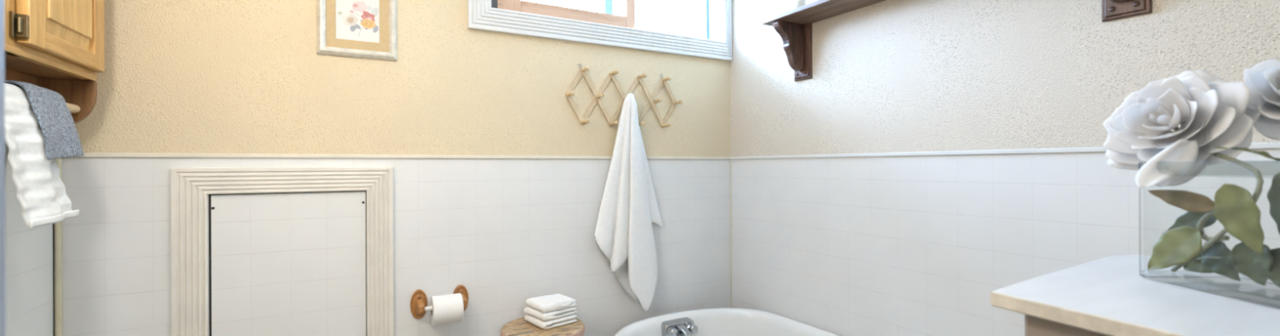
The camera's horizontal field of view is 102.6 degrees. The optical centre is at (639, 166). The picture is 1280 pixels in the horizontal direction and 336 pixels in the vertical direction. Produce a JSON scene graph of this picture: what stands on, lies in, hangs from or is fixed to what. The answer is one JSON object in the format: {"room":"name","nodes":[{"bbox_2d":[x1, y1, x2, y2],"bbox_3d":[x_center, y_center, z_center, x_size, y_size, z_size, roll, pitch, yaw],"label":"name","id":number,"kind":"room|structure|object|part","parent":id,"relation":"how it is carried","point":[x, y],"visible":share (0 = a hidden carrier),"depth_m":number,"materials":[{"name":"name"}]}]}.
{"room":"bathroom","nodes":[
{"label":"bathroom","id":0,"kind":"room"},
{"bbox_2d":[4,77,54,335],"bbox_3d":[-1.109,0.114,0.300,0.150,2.440,2.654,0,0,-29],"label":"wall","id":1,"kind":"structure","parent":0,"point":[28,253],"depth_m":1.35,"materials":[{"name":"white paint"}]},
{"bbox_2d":[53,223,54,335],"bbox_3d":[-1.685,0.636,1.474,0.002,1.302,0.004,0,0,-29],"label":"trim","id":2,"kind":"structure","parent":1,"relation":"attached to","point":[53,224],"depth_m":1.47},
{"bbox_2d":[4,0,104,124],"bbox_3d":[-1.383,-0.513,1.072,0.138,0.803,0.843,0,0,-29],"label":"upper cabinet","id":3,"kind":"object","parent":1,"relation":"attached to","point":[63,41],"visible":0.94,"depth_m":1.29,"materials":[{"name":"brown wood"}]},
{"bbox_3d":[-1.217,-0.566,0.897,0.022,0.598,0.333,0,0,-29],"label":"door","id":4,"kind":"part","parent":3,"relation":"part of","materials":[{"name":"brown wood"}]},
{"bbox_3d":[-1.438,-0.202,1.042,0.010,0.076,0.794,0,0,-29],"label":"rail","id":5,"kind":"part","parent":3,"relation":"part of","materials":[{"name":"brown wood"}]},
{"bbox_2d":[4,83,79,232],"bbox_3d":[-1.393,-0.014,1.142,0.106,0.340,0.317,0,0,-29],"label":"hand towel","id":6,"kind":"object","parent":3,"relation":"hanging from","point":[43,200],"visible":0.73,"depth_m":1.16,"materials":[{"name":"white fabric"}]},
{"bbox_2d":[4,80,84,159],"bbox_3d":[-1.450,-0.105,1.232,0.113,0.182,0.194,0,0,-29],"label":"washcloth","id":7,"kind":"object","parent":6,"relation":"hanging from","point":[51,112],"visible":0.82,"depth_m":1.23,"materials":[{"name":"fabric"}]},
{"bbox_3d":[-1.353,-0.578,1.094,0.020,0.674,0.834,0,0,-29],"label":"frame","id":8,"kind":"part","parent":3,"relation":"part of","materials":[{"name":"brown wood"}]},
{"bbox_3d":[-1.347,-0.266,1.090,0.024,0.050,0.822,0,0,-29],"label":"rail","id":9,"kind":"part","parent":3,"relation":"part of","materials":[{"name":"brown wood"}]},
{"bbox_3d":[-1.437,-0.565,1.285,0.022,0.598,0.402,0,0,-29],"label":"door","id":10,"kind":"part","parent":3,"relation":"part of","materials":[{"name":"brown wood"}]},
{"bbox_3d":[-1.435,-0.288,1.284,0.021,0.042,0.272,0,0,-29],"label":"door rail","id":11,"kind":"part","parent":3,"relation":"part of","materials":[{"name":"brown wood"}]},
{"bbox_3d":[-1.591,-0.175,1.422,0.118,0.129,0.018,0,0,-29],"label":"panel","id":12,"kind":"part","parent":3,"relation":"part of","materials":[{"name":"brown wood"}]},
{"bbox_3d":[-1.437,-0.557,1.284,0.021,0.495,0.264,0,0,-29],"label":"raised panel","id":13,"kind":"part","parent":3,"relation":"part of","materials":[{"name":"brown wood"}]},
{"bbox_2d":[61,0,730,335],"bbox_3d":[-0.644,0.113,2.170,2.801,2.440,0.150,0,0,-29],"label":"wall","id":14,"kind":"structure","parent":0,"point":[246,77],"depth_m":1.98,"materials":[{"name":"yellow paint"}]},
{"bbox_2d":[53,158,62,335],"bbox_3d":[-1.683,0.656,1.485,0.014,1.362,0.016,0,0,-29],"label":"trim","id":15,"kind":"structure","parent":14,"relation":"attached to","point":[57,226],"depth_m":1.48,"materials":[{"name":"beige wood"}]},
{"bbox_2d":[169,166,393,335],"bbox_3d":[-1.194,0.559,1.761,0.628,1.111,0.020,0,0,-29],"label":"access hatch","id":16,"kind":"object","parent":14,"relation":"attached to","point":[255,251],"visible":1,"depth_m":1.75,"materials":[{"name":"beige paint"}]},
{"bbox_3d":[-1.194,0.559,1.767,0.440,0.930,0.004,0,0,-29],"label":"panel","id":17,"kind":"part","parent":16,"relation":"part of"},
{"bbox_2d":[316,0,397,61],"bbox_3d":[-1.023,-0.560,1.862,0.257,0.331,0.021,0,0,-29],"label":"picture","id":18,"kind":"object","parent":14,"relation":"attached to","point":[355,28],"visible":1,"depth_m":1.87,"materials":[{"name":"beige wood"}]},
{"bbox_2d":[75,152,730,159],"bbox_3d":[-0.607,-0.037,2.103,2.501,0.014,0.009,0,0,-29],"label":"trim","id":19,"kind":"structure","parent":14,"relation":"attached to","point":[86,154],"depth_m":1.85,"materials":[{"name":"beige paint"}]},
{"bbox_2d":[409,284,468,319],"bbox_3d":[-0.760,0.529,1.966,0.214,0.113,0.089,0,0,-29],"label":"paper holder","id":20,"kind":"object","parent":14,"relation":"attached to","point":[419,302],"visible":0.74,"depth_m":1.96,"materials":[{"name":"brown wood"}]},
{"bbox_3d":[-0.824,0.537,1.923,0.023,0.059,0.077,0,0,-29],"label":"arm","id":21,"kind":"part","parent":20,"relation":"part of","materials":[{"name":"brown wood"}]},
{"bbox_2d":[430,293,463,325],"bbox_3d":[-0.735,0.550,1.952,0.108,0.119,0.108,0,0,-29],"label":"toilet paper","id":22,"kind":"object","parent":20,"relation":"on","point":[446,308],"visible":0.95,"depth_m":1.92,"materials":[{"name":"paper"}]},
{"bbox_3d":[-0.691,0.536,1.998,0.023,0.059,0.077,0,0,-29],"label":"arm","id":23,"kind":"part","parent":20,"relation":"part of","materials":[{"name":"brown wood"}]},
{"bbox_2d":[466,0,732,61],"bbox_3d":[-0.141,-0.809,2.446,1.342,0.511,0.169,0,0,-29],"label":"window","id":24,"kind":"structure","parent":14,"relation":"in","point":[515,17],"depth_m":2.35,"materials":[{"name":"white paint"}]},
{"bbox_3d":[-0.318,-0.807,2.324,0.660,0.308,0.035,0,0,-29],"label":"sash","id":25,"kind":"part","parent":24,"relation":"part of","materials":[{"name":"brown wood"}]},
{"bbox_3d":[-0.296,-0.807,2.336,0.512,0.308,0.033,0,0,-29],"label":"sash rail","id":26,"kind":"part","parent":24,"relation":"part of","materials":[{"name":"brown wood"}]},
{"bbox_3d":[-0.158,-0.808,2.512,0.045,0.310,0.025,0,0,-29],"label":"storm post","id":27,"kind":"part","parent":24,"relation":"part of","materials":[{"name":"blue metal"}]},
{"bbox_3d":[-0.133,-0.808,2.477,1.195,0.310,0.040,0,0,-29],"label":"fixed frame","id":28,"kind":"part","parent":24,"relation":"part of","materials":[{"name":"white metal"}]},
{"bbox_2d":[564,63,682,128],"bbox_3d":[-0.060,-0.322,2.381,0.587,0.274,0.064,0,0,-29],"label":"peg rack","id":29,"kind":"object","parent":14,"relation":"attached to","point":[583,120],"visible":0.97,"depth_m":2.38,"materials":[{"name":"brown wood"}]},
{"bbox_2d":[594,93,662,311],"bbox_3d":[-0.031,0.164,2.359,0.381,1.001,0.094,0,0,-29],"label":"bath towel","id":30,"kind":"object","parent":29,"relation":"hanging from","point":[624,231],"visible":1,"depth_m":2.34,"materials":[{"name":"white fabric"}]},
{"bbox_2d":[729,160,732,307],"bbox_3d":[0.482,0.647,2.715,0.007,1.362,0.008,0,0,-29],"label":"trim","id":31,"kind":"structure","parent":14,"relation":"attached to","point":[730,160],"depth_m":2.71,"materials":[{"name":"beige paint"}]},
{"bbox_2d":[730,0,1279,335],"bbox_3d":[1.198,0.105,1.605,0.150,2.440,2.654,0,0,-29],"label":"wall","id":32,"kind":"structure","parent":0,"point":[905,246],"depth_m":1.72,"materials":[{"name":"beige paint"}]},
{"bbox_2d":[761,0,1151,81],"bbox_3d":[0.958,-0.514,1.692,0.184,0.258,1.400,0,0,-29],"label":"shelf","id":33,"kind":"object","parent":32,"relation":"attached to","point":[794,26],"visible":1,"depth_m":2.14,"materials":[{"name":"brown wood"}]},
{"bbox_2d":[791,0,805,9],"bbox_3d":[0.665,-0.702,2.153,0.062,0.120,0.062,0,0,-29],"label":"canister","id":34,"kind":"object","parent":33,"relation":"on","point":[794,3],"visible":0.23,"depth_m":2.13,"materials":[{"name":"ceramic"}]},
{"bbox_2d":[730,142,1279,159],"bbox_3d":[1.108,-0.043,1.606,0.009,0.014,2.544,0,0,-29],"label":"trim","id":35,"kind":"structure","parent":32,"relation":"attached to","point":[1253,145],"depth_m":1.66,"materials":[{"name":"white paint"}]},
{"bbox_3d":[0.304,1.379,0.503,2.801,0.100,3.981,0,0,-30],"label":"floor","id":36,"kind":"structure","parent":0,"visible":0},
{"bbox_2d":[500,317,585,335],"bbox_3d":[-0.381,0.982,2.029,0.328,0.701,0.328,0,0,-29],"label":"stool","id":37,"kind":"object","parent":36,"relation":"on","point":[520,326],"visible":0.66,"depth_m":1.98,"materials":[{"name":"brown wood"}]},
{"bbox_2d":[524,314,577,329],"bbox_3d":[-0.360,0.616,2.072,0.159,0.031,0.149,0,0,-41],"label":"washcloth","id":38,"kind":"object","parent":37,"relation":"on","point":[544,325],"visible":0.62,"depth_m":2.02,"materials":[{"name":"white fabric"}]},
{"bbox_2d":[524,306,577,320],"bbox_3d":[-0.361,0.585,2.077,0.162,0.030,0.148,0,0,-43],"label":"washcloth","id":39,"kind":"object","parent":38,"relation":"on","point":[559,313],"visible":0.67,"depth_m":2.02,"materials":[{"name":"white fabric"}]},
{"bbox_2d":[525,293,577,313],"bbox_3d":[-0.361,0.554,2.081,0.159,0.032,0.144,0,0,-39],"label":"washcloth","id":40,"kind":"object","parent":39,"relation":"on","point":[545,304],"visible":1,"depth_m":2.04,"materials":[{"name":"white fabric"}]},
{"bbox_2d":[613,307,840,335],"bbox_3d":[0.513,1.006,1.783,0.854,0.635,1.482,0,0,-29],"label":"bathtub","id":41,"kind":"object","parent":36,"relation":"on","point":[721,322],"visible":1,"depth_m":2.37,"materials":[{"name":"white ceramic"}]},
{"bbox_2d":[661,317,697,335],"bbox_3d":[0.189,0.745,2.322,0.164,0.076,0.132,0,0,-29],"label":"faucet","id":42,"kind":"object","parent":41,"relation":"on","point":[670,326],"depth_m":2.32,"materials":[{"name":"silver metal"}]},
{"bbox_2d":[990,254,1279,335],"bbox_3d":[0.741,0.737,0.458,0.565,1.180,0.631,0,0,-29],"label":"countertop","id":43,"kind":"structure","parent":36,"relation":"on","point":[1107,296],"depth_m":0.56,"materials":[{"name":"white paint"}]},
{"bbox_2d":[1137,160,1279,308],"bbox_3d":[0.723,0.070,0.582,0.136,0.152,0.201,0,0,2],"label":"vase","id":44,"kind":"object","parent":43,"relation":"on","point":[1246,290],"visible":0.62,"depth_m":0.62,"materials":[{"name":"clear glass"}]},
{"bbox_2d":[1102,70,1264,281],"bbox_3d":[0.694,0.003,0.665,0.152,0.267,0.173,0,0,-29],"label":"rose","id":45,"kind":"object","parent":44,"relation":"in","point":[1211,112],"visible":0.99,"depth_m":0.65,"materials":[{"name":"white plant"}]},
{"bbox_3d":[0.697,0.113,0.628,0.003,0.009,0.028,0,0,2],"label":"stem","id":46,"kind":"part","parent":45,"relation":"part of","materials":[{"name":"green plant"}]},
{"bbox_3d":[0.691,0.072,0.619,0.006,0.040,0.034,0,0,2],"label":"stem","id":47,"kind":"part","parent":45,"relation":"part of","materials":[{"name":"green plant"}]},
{"bbox_3d":[0.706,0.042,0.631,0.088,0.190,0.092,0,0,-29],"label":"stem","id":48,"kind":"part","parent":45,"relation":"part of","materials":[{"name":"green plant"}]},
{"bbox_3d":[0.723,0.142,0.582,0.135,0.009,0.200,0,0,2],"label":"glass","id":49,"kind":"part","parent":44,"relation":"part of","materials":[{"name":"clear glass"}]},
{"bbox_2d":[1213,59,1279,287],"bbox_3d":[0.777,-0.001,0.604,0.208,0.273,0.138,0,0,-21],"label":"rose","id":50,"kind":"object","parent":44,"relation":"in","point":[1264,77],"visible":0.88,"depth_m":0.60,"materials":[{"name":"white plant"}]},
{"bbox_3d":[0.674,0.107,-0.159,2.501,2.440,0.100,0,0,-30],"label":"wall","id":51,"kind":"structure","parent":0,"visible":0},
{"bbox_2d":[0,0,5,335],"bbox_3d":[-0.157,0.311,-0.054,0.104,2.020,0.842,0,0,-29],"label":"door","id":52,"kind":"structure","parent":51,"relation":"in","point":[2,271],"depth_m":0.30,"materials":[{"name":"grey paint"}]}
]}

